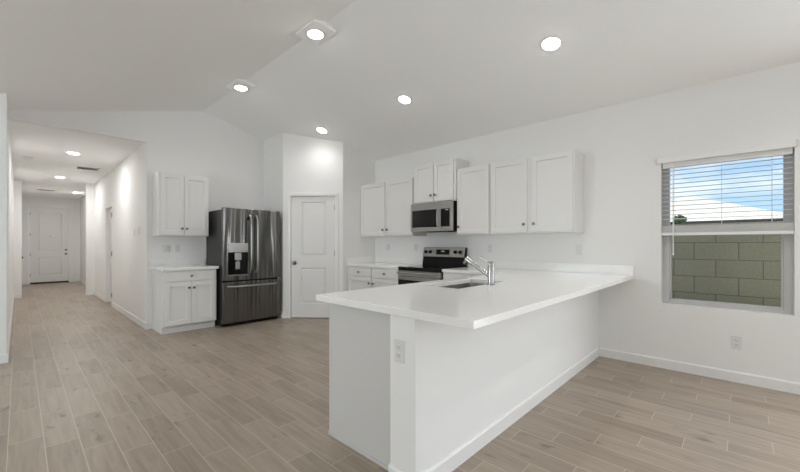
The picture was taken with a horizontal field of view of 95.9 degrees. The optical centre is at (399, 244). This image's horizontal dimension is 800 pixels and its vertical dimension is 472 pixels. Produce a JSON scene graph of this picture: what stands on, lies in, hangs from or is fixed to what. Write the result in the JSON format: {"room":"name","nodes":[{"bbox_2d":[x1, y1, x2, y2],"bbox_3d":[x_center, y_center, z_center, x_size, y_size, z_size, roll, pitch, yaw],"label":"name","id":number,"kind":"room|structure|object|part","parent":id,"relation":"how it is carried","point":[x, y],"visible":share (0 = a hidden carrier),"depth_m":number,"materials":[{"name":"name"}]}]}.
{"room":"kitchen","nodes":[
{"label":"kitchen","id":0,"kind":"room"},
{"bbox_2d":[0,93,6,353],"bbox_3d":[-5.275,-0.188,2.662,0.120,2.856,3.210,0,0,43],"label":"wall","id":1,"kind":"structure","parent":0,"point":[3,96],"depth_m":3.77,"materials":[{"name":"white paint"}]},
{"bbox_2d":[7,104,21,345],"bbox_3d":[-6.570,-0.200,6.108,6.500,2.880,0.253,0,0,43],"label":"wall","id":2,"kind":"structure","parent":0,"point":[14,186],"depth_m":7.13,"materials":[{"name":"white paint"}]},
{"bbox_2d":[0,279,85,363],"bbox_3d":[-8.501,1.192,6.743,10.442,0.095,4.700,0,0,43],"label":"baseboard","id":3,"kind":"structure","parent":2,"relation":"attached to","point":[4,358],"depth_m":4.87,"materials":[{"name":"white paint"}]},
{"bbox_2d":[22,196,79,284],"bbox_3d":[-11.200,-0.138,11.573,0.120,2.755,1.640,0,0,43],"label":"wall","id":4,"kind":"structure","parent":0,"point":[75,203],"depth_m":11.74,"materials":[{"name":"white paint"}]},
{"bbox_2d":[27,204,71,284],"bbox_3d":[-11.203,-0.010,11.544,0.156,2.500,1.035,0,0,43],"label":"door","id":5,"kind":"structure","parent":4,"relation":"in","point":[49,227],"depth_m":11.53,"materials":[{"name":"white paint"}]},
{"bbox_3d":[-11.201,0.690,11.542,0.013,0.536,0.511,0,0,43],"label":"panel","id":6,"kind":"part","parent":5,"relation":"part of","materials":[{"name":"white paint"}]},
{"bbox_3d":[-11.201,-0.395,11.542,0.013,1.166,0.511,0,0,43],"label":"panel","id":7,"kind":"part","parent":5,"relation":"part of","materials":[{"name":"white paint"}]},
{"bbox_2d":[80,183,94,290],"bbox_3d":[-9.164,-0.138,10.502,4.550,2.755,0.393,0,0,43],"label":"wall","id":8,"kind":"structure","parent":0,"point":[87,203],"depth_m":8.88,"materials":[{"name":"white paint"}]},
{"bbox_2d":[95,144,144,321],"bbox_3d":[-5.620,-0.138,7.169,5.180,2.755,0.120,0,0,43],"label":"wall","id":9,"kind":"structure","parent":0,"point":[123,187],"depth_m":6.31,"materials":[{"name":"white paint"}]},
{"bbox_2d":[105,205,111,301],"bbox_3d":[-6.020,0.225,7.540,0.810,2.030,0.131,0,0,43],"label":"door","id":10,"kind":"structure","parent":9,"relation":"in","point":[108,210],"depth_m":7.78,"materials":[{"name":"white paint"}]},
{"bbox_2d":[86,291,146,329],"bbox_3d":[-5.666,1.192,7.024,5.312,0.095,0.153,0,0,43],"label":"baseboard","id":11,"kind":"structure","parent":9,"relation":"attached to","point":[126,313],"depth_m":6.37,"materials":[{"name":"white paint"}]},
{"bbox_2d":[8,110,263,322],"bbox_3d":[-3.122,-0.469,5.953,0.120,3.417,4.530,0,0,43],"label":"wall","id":12,"kind":"structure","parent":0,"point":[192,143],"depth_m":5.60,"materials":[{"name":"white paint"}]},
{"bbox_2d":[147,322,151,329],"bbox_3d":[-3.081,1.192,5.900,0.012,0.095,1.770,0,0,43],"label":"baseboard","id":13,"kind":"structure","parent":12,"relation":"attached to","point":[149,325],"depth_m":5.28,"materials":[{"name":"white paint"}]},
{"bbox_2d":[162,245,170,252],"bbox_3d":[-3.521,0.068,5.436,0.011,0.115,0.116,0,0,43],"label":"switch plate","id":14,"kind":"object","parent":12,"relation":"attached to","point":[165,248],"visible":1,"depth_m":5.44,"materials":[{"name":"white plastic"}]},
{"bbox_2d":[149,258,204,266],"bbox_3d":[-3.411,0.273,5.545,0.020,0.101,0.750,0,0,43],"label":"backsplash","id":15,"kind":"structure","parent":12,"relation":"attached to","point":[194,261],"depth_m":5.52,"materials":[{"name":"white stone"}]},
{"bbox_2d":[175,245,179,252],"bbox_3d":[-3.421,0.068,5.543,0.009,0.115,0.070,0,0,43],"label":"wall outlet","id":16,"kind":"object","parent":12,"relation":"attached to","point":[177,247],"visible":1,"depth_m":5.54,"materials":[{"name":"white plastic"}]},
{"bbox_2d":[153,172,208,236],"bbox_3d":[-3.285,-0.579,5.431,0.361,0.905,0.665,0,0,43],"label":"upper cabinet","id":17,"kind":"object","parent":12,"relation":"attached to","point":[180,202],"visible":1,"depth_m":5.29,"materials":[{"name":"white paint"}]},
{"bbox_3d":[-3.291,-0.580,5.222,0.020,0.875,0.292,0,0,43],"label":"door","id":18,"kind":"part","parent":17,"relation":"part of","materials":[{"name":"white paint"}]},
{"bbox_3d":[-3.076,-0.580,5.449,0.020,0.875,0.326,0,0,43],"label":"door","id":19,"kind":"part","parent":17,"relation":"part of","materials":[{"name":"white paint"}]},
{"bbox_2d":[264,133,282,311],"bbox_3d":[-2.178,-0.336,6.353,0.700,3.151,0.130,0,0,43],"label":"wall","id":20,"kind":"structure","parent":0,"point":[273,146],"depth_m":6.24,"materials":[{"name":"white paint"}]},
{"bbox_2d":[283,133,342,317],"bbox_3d":[-1.457,-0.336,6.097,1.018,3.151,0.110,0,0,3],"label":"wall","id":21,"kind":"structure","parent":0,"point":[310,164],"depth_m":6.04,"materials":[{"name":"white paint"}]},
{"bbox_2d":[277,312,285,317],"bbox_3d":[-1.764,1.192,6.141,1.622,0.095,0.302,0,0,19],"label":"baseboard","id":22,"kind":"structure","parent":21,"relation":"attached to","point":[282,315],"depth_m":6.05,"materials":[{"name":"white paint"}]},
{"bbox_2d":[287,192,337,317],"bbox_3d":[-1.459,0.185,6.070,0.864,2.110,0.164,0,0,3],"label":"door","id":23,"kind":"structure","parent":21,"relation":"in","point":[312,217],"depth_m":6.06,"materials":[{"name":"white paint"}]},
{"bbox_3d":[-1.450,0.695,6.064,0.391,0.556,0.013,0,0,3],"label":"panel","id":24,"kind":"part","parent":23,"relation":"part of","materials":[{"name":"white paint"}]},
{"bbox_3d":[-1.450,-0.260,6.064,0.391,0.866,0.013,0,0,3],"label":"panel","id":25,"kind":"part","parent":23,"relation":"part of","materials":[{"name":"white paint"}]},
{"bbox_2d":[343,143,374,290],"bbox_3d":[-0.739,-0.248,6.316,0.100,2.976,0.724,0,0,43],"label":"wall","id":26,"kind":"structure","parent":0,"point":[358,169],"depth_m":6.20,"materials":[{"name":"white paint"}]},
{"bbox_2d":[0,0,799,199],"bbox_3d":[-3.797,-1.891,4.389,21.050,0.792,8.050,0,0,43],"label":"ceiling","id":27,"kind":"structure","parent":0,"point":[469,69],"depth_m":3.59,"materials":[{"name":"white paint"}]},
{"bbox_2d":[22,156,32,159],"bbox_3d":[-6.371,-1.478,6.172,0.140,0.034,0.140,0,0,43],"label":"smoke detector","id":28,"kind":"object","parent":27,"relation":"attached to","point":[23,157],"visible":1,"depth_m":6.14,"materials":[{"name":"white plastic"}]},
{"bbox_2d":[65,151,80,154],"bbox_3d":[-5.321,-1.483,5.880,0.196,0.024,0.196,0,0,43],"label":"recessed light","id":29,"kind":"object","parent":27,"relation":"in","point":[69,152],"visible":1,"depth_m":5.84,"materials":[{"name":"white paint"}]},
{"bbox_2d":[74,166,99,170],"bbox_3d":[-6.132,-1.489,7.079,0.320,0.012,0.360,0,0,43],"label":"ceiling vent","id":30,"kind":"object","parent":27,"relation":"in","point":[76,167],"visible":1,"depth_m":7.07,"materials":[{"name":"white metal"}]},
{"bbox_2d":[226,79,255,93],"bbox_3d":[-2.122,-2.108,4.813,0.330,0.076,0.262,0,0,43],"label":"ceiling light","id":31,"kind":"object","parent":27,"relation":"attached to","point":[239,85],"visible":1,"depth_m":4.76,"materials":[{"name":"white paint"}]},
{"bbox_2d":[235,86,246,90],"bbox_3d":[-2.122,-2.081,4.813,0.149,0.021,0.149,0,0,43],"label":"diffuser","id":32,"kind":"object","parent":31,"relation":"attached to","point":[242,88],"depth_m":4.79,"materials":[{"name":"white plastic"}]},
{"bbox_2d":[295,19,335,44],"bbox_3d":[-0.840,-2.108,3.585,0.330,0.076,0.262,0,0,43],"label":"ceiling light","id":33,"kind":"object","parent":27,"relation":"attached to","point":[316,32],"visible":1,"depth_m":3.55,"materials":[{"name":"white paint"}]},
{"bbox_2d":[308,30,322,38],"bbox_3d":[-0.840,-2.081,3.585,0.149,0.021,0.149,0,0,43],"label":"diffuser","id":34,"kind":"object","parent":33,"relation":"attached to","point":[313,34],"depth_m":3.56,"materials":[{"name":"white plastic"}]},
{"bbox_2d":[316,127,327,132],"bbox_3d":[-1.237,-1.810,5.721,0.190,0.059,0.196,0,0,-42],"label":"ceiling light","id":35,"kind":"object","parent":27,"relation":"attached to","point":[319,129],"visible":1,"depth_m":5.69,"materials":[{"name":"white paint"}]},
{"bbox_2d":[317,128,326,132],"bbox_3d":[-1.239,-1.801,5.718,0.149,0.021,0.149,0,-15,43],"label":"diffuser","id":36,"kind":"object","parent":35,"relation":"attached to","point":[322,130],"depth_m":5.69,"materials":[{"name":"white plastic"}]},
{"bbox_2d":[397,94,411,103],"bbox_3d":[0.058,-1.808,4.504,0.190,0.059,0.196,0,0,-42],"label":"ceiling light","id":37,"kind":"object","parent":27,"relation":"attached to","point":[404,99],"visible":1,"depth_m":4.47,"materials":[{"name":"white paint"}]},
{"bbox_2d":[399,96,409,103],"bbox_3d":[0.056,-1.800,4.502,0.149,0.021,0.149,0,-15,43],"label":"diffuser","id":38,"kind":"object","parent":37,"relation":"attached to","point":[402,99],"depth_m":4.48,"materials":[{"name":"white plastic"}]},
{"bbox_2d":[540,35,562,50],"bbox_3d":[1.363,-1.811,3.254,0.190,0.059,0.196,0,0,-42],"label":"ceiling light","id":39,"kind":"object","parent":27,"relation":"attached to","point":[551,42],"visible":1,"depth_m":3.23,"materials":[{"name":"white paint"}]},
{"bbox_2d":[542,38,559,49],"bbox_3d":[1.361,-1.802,3.252,0.149,0.021,0.149,0,-15,43],"label":"diffuser","id":40,"kind":"object","parent":39,"relation":"attached to","point":[547,43],"depth_m":3.24,"materials":[{"name":"white plastic"}]},
{"bbox_2d":[0,282,799,471],"bbox_3d":[-3.569,1.300,5.102,21.800,0.120,9.500,0,0,43],"label":"floor","id":41,"kind":"structure","parent":0,"point":[85,387],"depth_m":2.74,"materials":[{"name":"brown wood"}]},
{"bbox_2d":[152,269,215,334],"bbox_3d":[-3.183,0.802,5.342,0.631,0.876,0.690,0,0,43],"label":"base cabinet","id":42,"kind":"object","parent":41,"relation":"on","point":[182,300],"visible":0.97,"depth_m":5.13,"materials":[{"name":"white paint"}]},
{"bbox_3d":[-3.096,0.825,5.035,0.020,0.594,0.323,0,0,43],"label":"door","id":43,"kind":"part","parent":42,"relation":"part of","materials":[{"name":"white paint"}]},
{"bbox_2d":[149,258,218,270],"bbox_3d":[-3.192,0.292,5.337,0.625,0.140,0.750,0,0,43],"label":"countertop","id":44,"kind":"structure","parent":42,"relation":"on","point":[194,263],"depth_m":5.37,"materials":[{"name":"white stone"}]},
{"bbox_3d":[-2.983,0.446,5.154,0.020,0.135,0.650,0,0,43],"label":"drawer","id":45,"kind":"part","parent":42,"relation":"part of","materials":[{"name":"white paint"}]},
{"bbox_3d":[-2.871,0.825,5.272,0.020,0.594,0.323,0,0,43],"label":"door","id":46,"kind":"part","parent":42,"relation":"part of","materials":[{"name":"white paint"}]},
{"bbox_2d":[206,207,279,326],"bbox_3d":[-2.538,0.345,5.889,0.775,1.790,0.910,0,0,43],"label":"refrigerator","id":47,"kind":"object","parent":41,"relation":"on","point":[244,244],"visible":0.99,"depth_m":5.61,"materials":[{"name":"grey metal"}]},
{"bbox_3d":[-2.491,0.000,5.529,0.062,1.100,0.452,0,0,43],"label":"door","id":48,"kind":"part","parent":47,"relation":"part of","materials":[{"name":"silver metal"}]},
{"bbox_3d":[-2.467,0.049,5.510,0.008,0.142,0.298,0,0,43],"label":"control panel","id":49,"kind":"part","parent":47,"relation":"part of","materials":[{"name":"silver metal"}]},
{"bbox_3d":[-2.334,0.876,5.695,0.062,0.617,0.910,0,0,43],"label":"freezer drawer","id":50,"kind":"part","parent":47,"relation":"part of","materials":[{"name":"silver metal"}]},
{"bbox_3d":[-2.322,-0.010,5.616,0.086,0.915,0.027,0,0,43],"label":"handle","id":51,"kind":"part","parent":47,"relation":"part of","materials":[{"name":"silver metal"}]},
{"bbox_3d":[-2.288,0.635,5.652,0.086,0.027,0.786,0,0,43],"label":"handle","id":52,"kind":"part","parent":47,"relation":"part of","materials":[{"name":"silver metal"}]},
{"bbox_3d":[-2.254,-0.010,5.688,0.086,0.915,0.027,0,0,43],"label":"handle","id":53,"kind":"part","parent":47,"relation":"part of","materials":[{"name":"silver metal"}]},
{"bbox_3d":[-2.177,0.000,5.861,0.062,1.100,0.452,0,0,43],"label":"door","id":54,"kind":"part","parent":47,"relation":"part of","materials":[{"name":"silver metal"}]},
{"bbox_2d":[328,303,389,469],"bbox_3d":[0.003,0.802,2.442,0.678,0.876,0.770,0,0,43],"label":"base cabinet","id":55,"kind":"object","parent":41,"relation":"on","point":[359,339],"visible":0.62,"depth_m":2.15,"materials":[{"name":"white paint"}]},
{"bbox_2d":[316,260,633,329],"bbox_3d":[0.647,0.292,3.350,2.028,0.140,3.125,0,0,43],"label":"countertop","id":56,"kind":"structure","parent":55,"relation":"on","point":[520,288],"depth_m":2.42,"materials":[{"name":"white stone"}]},
{"bbox_2d":[443,283,485,288],"bbox_3d":[0.549,0.463,3.026,0.405,0.200,0.790,0,0,43],"label":"sink","id":57,"kind":"object","parent":56,"relation":"in","point":[465,285],"visible":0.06,"depth_m":3.33,"materials":[{"name":"silver metal"}]},
{"bbox_2d":[463,256,494,284],"bbox_3d":[0.642,0.209,2.946,0.292,0.226,0.066,0,0,43],"label":"faucet","id":58,"kind":"object","parent":56,"relation":"on","point":[490,274],"visible":1,"depth_m":2.86,"materials":[{"name":"silver metal"}]},
{"bbox_3d":[0.652,0.199,2.936,0.189,0.133,0.031,0,0,43],"label":"spout","id":59,"kind":"part","parent":58,"relation":"part of","materials":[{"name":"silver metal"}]},
{"bbox_2d":[348,266,399,290],"bbox_3d":[-0.246,0.802,5.888,1.200,0.876,0.663,0,0,43],"label":"base cabinet","id":60,"kind":"object","parent":41,"relation":"on","point":[358,277],"visible":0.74,"depth_m":5.69,"materials":[{"name":"white paint"}]},
{"bbox_3d":[-0.660,0.446,5.880,0.570,0.135,0.020,0,0,43],"label":"drawer","id":61,"kind":"part","parent":60,"relation":"part of","materials":[{"name":"white paint"}]},
{"bbox_3d":[-0.660,0.825,5.880,0.570,0.594,0.020,0,0,43],"label":"door","id":62,"kind":"part","parent":60,"relation":"part of","materials":[{"name":"white paint"}]},
{"bbox_2d":[347,257,422,268],"bbox_3d":[-0.236,0.292,5.898,1.206,0.140,0.640,0,0,43],"label":"countertop","id":63,"kind":"structure","parent":60,"relation":"on","point":[374,262],"depth_m":6.08,"materials":[{"name":"white stone"}]},
{"bbox_3d":[-0.227,0.825,5.469,0.565,0.594,0.020,0,0,43],"label":"door","id":64,"kind":"part","parent":60,"relation":"part of","materials":[{"name":"white paint"}]},
{"bbox_3d":[-0.227,0.446,5.469,0.565,0.135,0.020,0,0,43],"label":"drawer","id":65,"kind":"part","parent":60,"relation":"part of","materials":[{"name":"white paint"}]},
{"bbox_2d":[396,247,466,284],"bbox_3d":[0.449,0.642,5.181,0.757,1.195,0.690,0,0,43],"label":"range","id":66,"kind":"object","parent":41,"relation":"on","point":[435,259],"visible":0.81,"depth_m":5.18,"materials":[{"name":"black metal"}]},
{"bbox_3d":[0.231,0.402,4.950,0.733,0.025,0.054,0,0,43],"label":"oven handle","id":67,"kind":"part","parent":66,"relation":"part of","materials":[{"name":"silver metal"}]},
{"bbox_3d":[0.251,0.480,4.971,0.751,0.050,0.016,0,0,43],"label":"door trim","id":68,"kind":"part","parent":66,"relation":"part of","materials":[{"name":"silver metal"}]},
{"bbox_3d":[0.262,0.730,4.983,0.751,0.550,0.044,0,0,43],"label":"oven door","id":69,"kind":"part","parent":66,"relation":"part of","materials":[{"name":"black glass"}]},
{"bbox_2d":[398,265,461,270],"bbox_3d":[0.466,0.333,5.198,0.757,0.028,0.632,0,0,43],"label":"cooktop","id":70,"kind":"object","parent":66,"relation":"in","point":[415,267],"depth_m":5.08,"materials":[{"name":"black glass"}]},
{"bbox_2d":[443,272,477,279],"bbox_3d":[1.048,0.802,4.662,0.800,0.876,0.663,0,0,43],"label":"base cabinet","id":71,"kind":"object","parent":41,"relation":"on","point":[446,275],"visible":0.06,"depth_m":4.58,"materials":[{"name":"white paint"}]},
{"bbox_2d":[390,290,597,471],"bbox_3d":[1.079,0.802,2.954,0.176,0.877,3.106,0,0,43],"label":"wall","id":72,"kind":"structure","parent":0,"point":[453,383],"depth_m":2.11,"materials":[{"name":"white paint"}]},
{"bbox_2d":[394,339,404,363],"bbox_3d":[-0.004,0.543,1.835,0.070,0.115,0.009,0,0,43],"label":"wall outlet","id":73,"kind":"object","parent":72,"relation":"attached to","point":[399,345],"visible":1,"depth_m":1.83,"materials":[{"name":"white plastic"}]},
{"bbox_2d":[388,347,598,471],"bbox_3d":[1.075,1.192,2.941,0.188,0.095,3.106,0,0,43],"label":"baseboard","id":74,"kind":"structure","parent":72,"relation":"attached to","point":[449,463],"depth_m":2.38,"materials":[{"name":"white paint"}]},
{"bbox_2d":[375,61,799,382],"bbox_3d":[2.502,-0.163,3.856,11.170,2.805,0.160,0,0,43],"label":"wall","id":75,"kind":"structure","parent":0,"point":[621,144],"depth_m":3.71,"materials":[{"name":"white paint"}]},
{"bbox_2d":[347,257,422,264],"bbox_3d":[-0.236,0.273,5.898,1.206,0.101,0.640,0,0,43],"label":"backsplash","id":76,"kind":"structure","parent":75,"relation":"attached to","point":[419,261],"depth_m":6.19,"materials":[{"name":"white stone"}]},
{"bbox_2d":[361,177,426,236],"bbox_3d":[-0.142,-0.581,5.995,1.205,0.898,0.371,0,0,43],"label":"upper cabinet","id":77,"kind":"object","parent":75,"relation":"attached to","point":[385,206],"visible":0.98,"depth_m":5.84,"materials":[{"name":"white paint"}]},
{"bbox_3d":[-0.462,-0.582,6.098,0.590,0.868,0.020,0,0,43],"label":"door","id":78,"kind":"part","parent":77,"relation":"part of","materials":[{"name":"white paint"}]},
{"bbox_3d":[-0.013,-0.582,5.673,0.566,0.868,0.020,0,0,43],"label":"door","id":79,"kind":"part","parent":77,"relation":"part of","materials":[{"name":"white paint"}]},
{"bbox_2d":[414,158,468,203],"bbox_3d":[0.587,-0.896,5.304,0.763,0.588,0.371,0,0,43],"label":"upper cabinet","id":80,"kind":"object","parent":75,"relation":"attached to","point":[434,181],"visible":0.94,"depth_m":5.15,"materials":[{"name":"white paint"}]},
{"bbox_3d":[0.349,-0.897,5.330,0.362,0.558,0.020,0,0,43],"label":"door","id":81,"kind":"part","parent":80,"relation":"part of","materials":[{"name":"white paint"}]},
{"bbox_2d":[411,200,456,232],"bbox_3d":[0.560,-0.390,5.273,0.757,0.417,0.454,0,0,43],"label":"microwave","id":82,"kind":"object","parent":80,"relation":"attached to","point":[432,217],"visible":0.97,"depth_m":5.09,"materials":[{"name":"silver metal"}]},
{"bbox_3d":[0.368,-0.392,5.223,0.548,0.413,0.030,0,0,43],"label":"door","id":83,"kind":"part","parent":82,"relation":"part of","materials":[{"name":"silver metal"}]},
{"bbox_3d":[0.523,-0.373,5.029,0.020,0.281,0.050,0,0,43],"label":"handle","id":84,"kind":"part","parent":82,"relation":"part of","materials":[{"name":"silver metal"}]},
{"bbox_3d":[0.644,-0.392,4.961,0.206,0.413,0.030,0,0,43],"label":"control panel","id":85,"kind":"part","parent":82,"relation":"part of","materials":[{"name":"silver metal"}]},
{"bbox_3d":[0.613,-0.897,5.080,0.334,0.558,0.020,0,0,43],"label":"door","id":86,"kind":"part","parent":80,"relation":"part of","materials":[{"name":"white paint"}]},
{"bbox_2d":[457,163,500,234],"bbox_3d":[1.055,-0.582,4.860,0.500,0.900,0.371,0,0,43],"label":"upper cabinet","id":87,"kind":"object","parent":75,"relation":"attached to","point":[473,183],"visible":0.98,"depth_m":4.75,"materials":[{"name":"white paint"}]},
{"bbox_2d":[488,244,491,252],"bbox_3d":[1.231,0.056,4.943,0.070,0.115,0.009,0,0,43],"label":"wall outlet","id":88,"kind":"object","parent":75,"relation":"attached to","point":[489,245],"visible":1,"depth_m":4.94,"materials":[{"name":"white plastic"}]},
{"bbox_2d":[490,149,583,234],"bbox_3d":[1.609,-0.582,4.336,1.016,0.900,0.371,0,0,43],"label":"upper cabinet","id":89,"kind":"object","parent":75,"relation":"attached to","point":[543,193],"visible":1,"depth_m":4.15,"materials":[{"name":"white paint"}]},
{"bbox_3d":[1.325,-0.583,4.406,0.468,0.870,0.020,0,0,43],"label":"door","id":90,"kind":"part","parent":89,"relation":"part of","materials":[{"name":"white paint"}]},
{"bbox_3d":[1.702,-0.583,4.049,0.454,0.870,0.020,0,0,43],"label":"door","id":91,"kind":"part","parent":89,"relation":"part of","materials":[{"name":"white paint"}]},
{"bbox_2d":[468,260,633,274],"bbox_3d":[1.715,0.273,4.478,2.028,0.101,0.020,0,0,43],"label":"backsplash","id":92,"kind":"structure","parent":75,"relation":"attached to","point":[540,266],"depth_m":4.26,"materials":[{"name":"white stone"}]},
{"bbox_2d":[576,244,581,253],"bbox_3d":[2.061,0.058,4.156,0.070,0.115,0.011,0,0,43],"label":"switch plate","id":93,"kind":"object","parent":75,"relation":"attached to","point":[578,246],"visible":1,"depth_m":4.15,"materials":[{"name":"white plastic"}]},
{"bbox_2d":[599,347,799,394],"bbox_3d":[4.302,1.192,2.032,5.748,0.095,0.012,0,0,43],"label":"baseboard","id":94,"kind":"structure","parent":75,"relation":"attached to","point":[733,376],"depth_m":3.38,"materials":[{"name":"white paint"}]},
{"bbox_2d":[662,148,793,315],"bbox_3d":[3.006,-0.110,3.369,0.908,1.420,0.144,0,0,43],"label":"window","id":95,"kind":"structure","parent":75,"relation":"in","point":[787,240],"depth_m":3.15,"materials":[{"name":"grey plastic"}]},
{"bbox_3d":[3.036,0.212,3.400,0.792,0.695,0.038,0,0,43],"label":"sash","id":96,"kind":"part","parent":95,"relation":"part of","materials":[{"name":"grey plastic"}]},
{"bbox_2d":[657,139,796,254],"bbox_3d":[2.958,-0.383,3.333,0.954,0.975,0.088,0,0,43],"label":"window blind","id":97,"kind":"object","parent":95,"relation":"attached to","point":[780,148],"visible":1,"depth_m":3.30,"materials":[{"name":"white paint"}]},
{"bbox_3d":[2.976,-0.434,3.337,0.002,0.652,0.057,0,0,43],"label":"ladder cord","id":98,"kind":"part","parent":97,"relation":"part of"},
{"bbox_3d":[2.976,-0.102,3.337,0.904,0.028,0.057,0,0,43],"label":"rail","id":99,"kind":"part","parent":97,"relation":"part of","materials":[{"name":"white plastic"}]},
{"bbox_3d":[2.986,0.598,3.347,0.908,0.004,0.084,0,0,43],"label":"sill","id":100,"kind":"part","parent":95,"relation":"part of","materials":[{"name":"white paint"}]},
{"bbox_2d":[731,335,741,348],"bbox_3d":[3.024,0.880,3.245,0.070,0.115,0.009,0,0,43],"label":"wall outlet","id":101,"kind":"object","parent":75,"relation":"attached to","point":[736,341],"visible":1,"depth_m":3.24,"materials":[{"name":"white plastic"}]},
{"label":"outside","id":102,"kind":"structure","parent":0,"visible":0},
{"bbox_3d":[6.877,1.515,7.260,80.000,0.150,100.000,0,0,43],"label":"ground","id":103,"kind":"structure","parent":102,"visible":0},
{"bbox_2d":[672,215,686,223],"bbox_3d":[10.766,0.139,13.896,0.472,2.607,0.488,0,0,43],"label":"tree","id":104,"kind":"object","parent":103,"relation":"on","point":[677,220],"visible":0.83,"depth_m":13.83,"materials":[{"name":"green plant"}]},
{"bbox_2d":[670,221,782,306],"bbox_3d":[3.954,0.595,4.175,18.000,1.690,0.240,0,0,43],"label":"wall","id":105,"kind":"structure","parent":103,"relation":"on","point":[743,269],"depth_m":4.18,"materials":[{"name":"concrete"}]},
{"bbox_2d":[670,196,782,224],"bbox_3d":[18.677,-0.810,23.355,9.520,4.500,11.720,0,0,43],"label":"neighbor house","id":106,"kind":"structure","parent":103,"relation":"on","point":[754,216],"depth_m":18.96,"materials":[{"name":"beige paint"}]}
]}

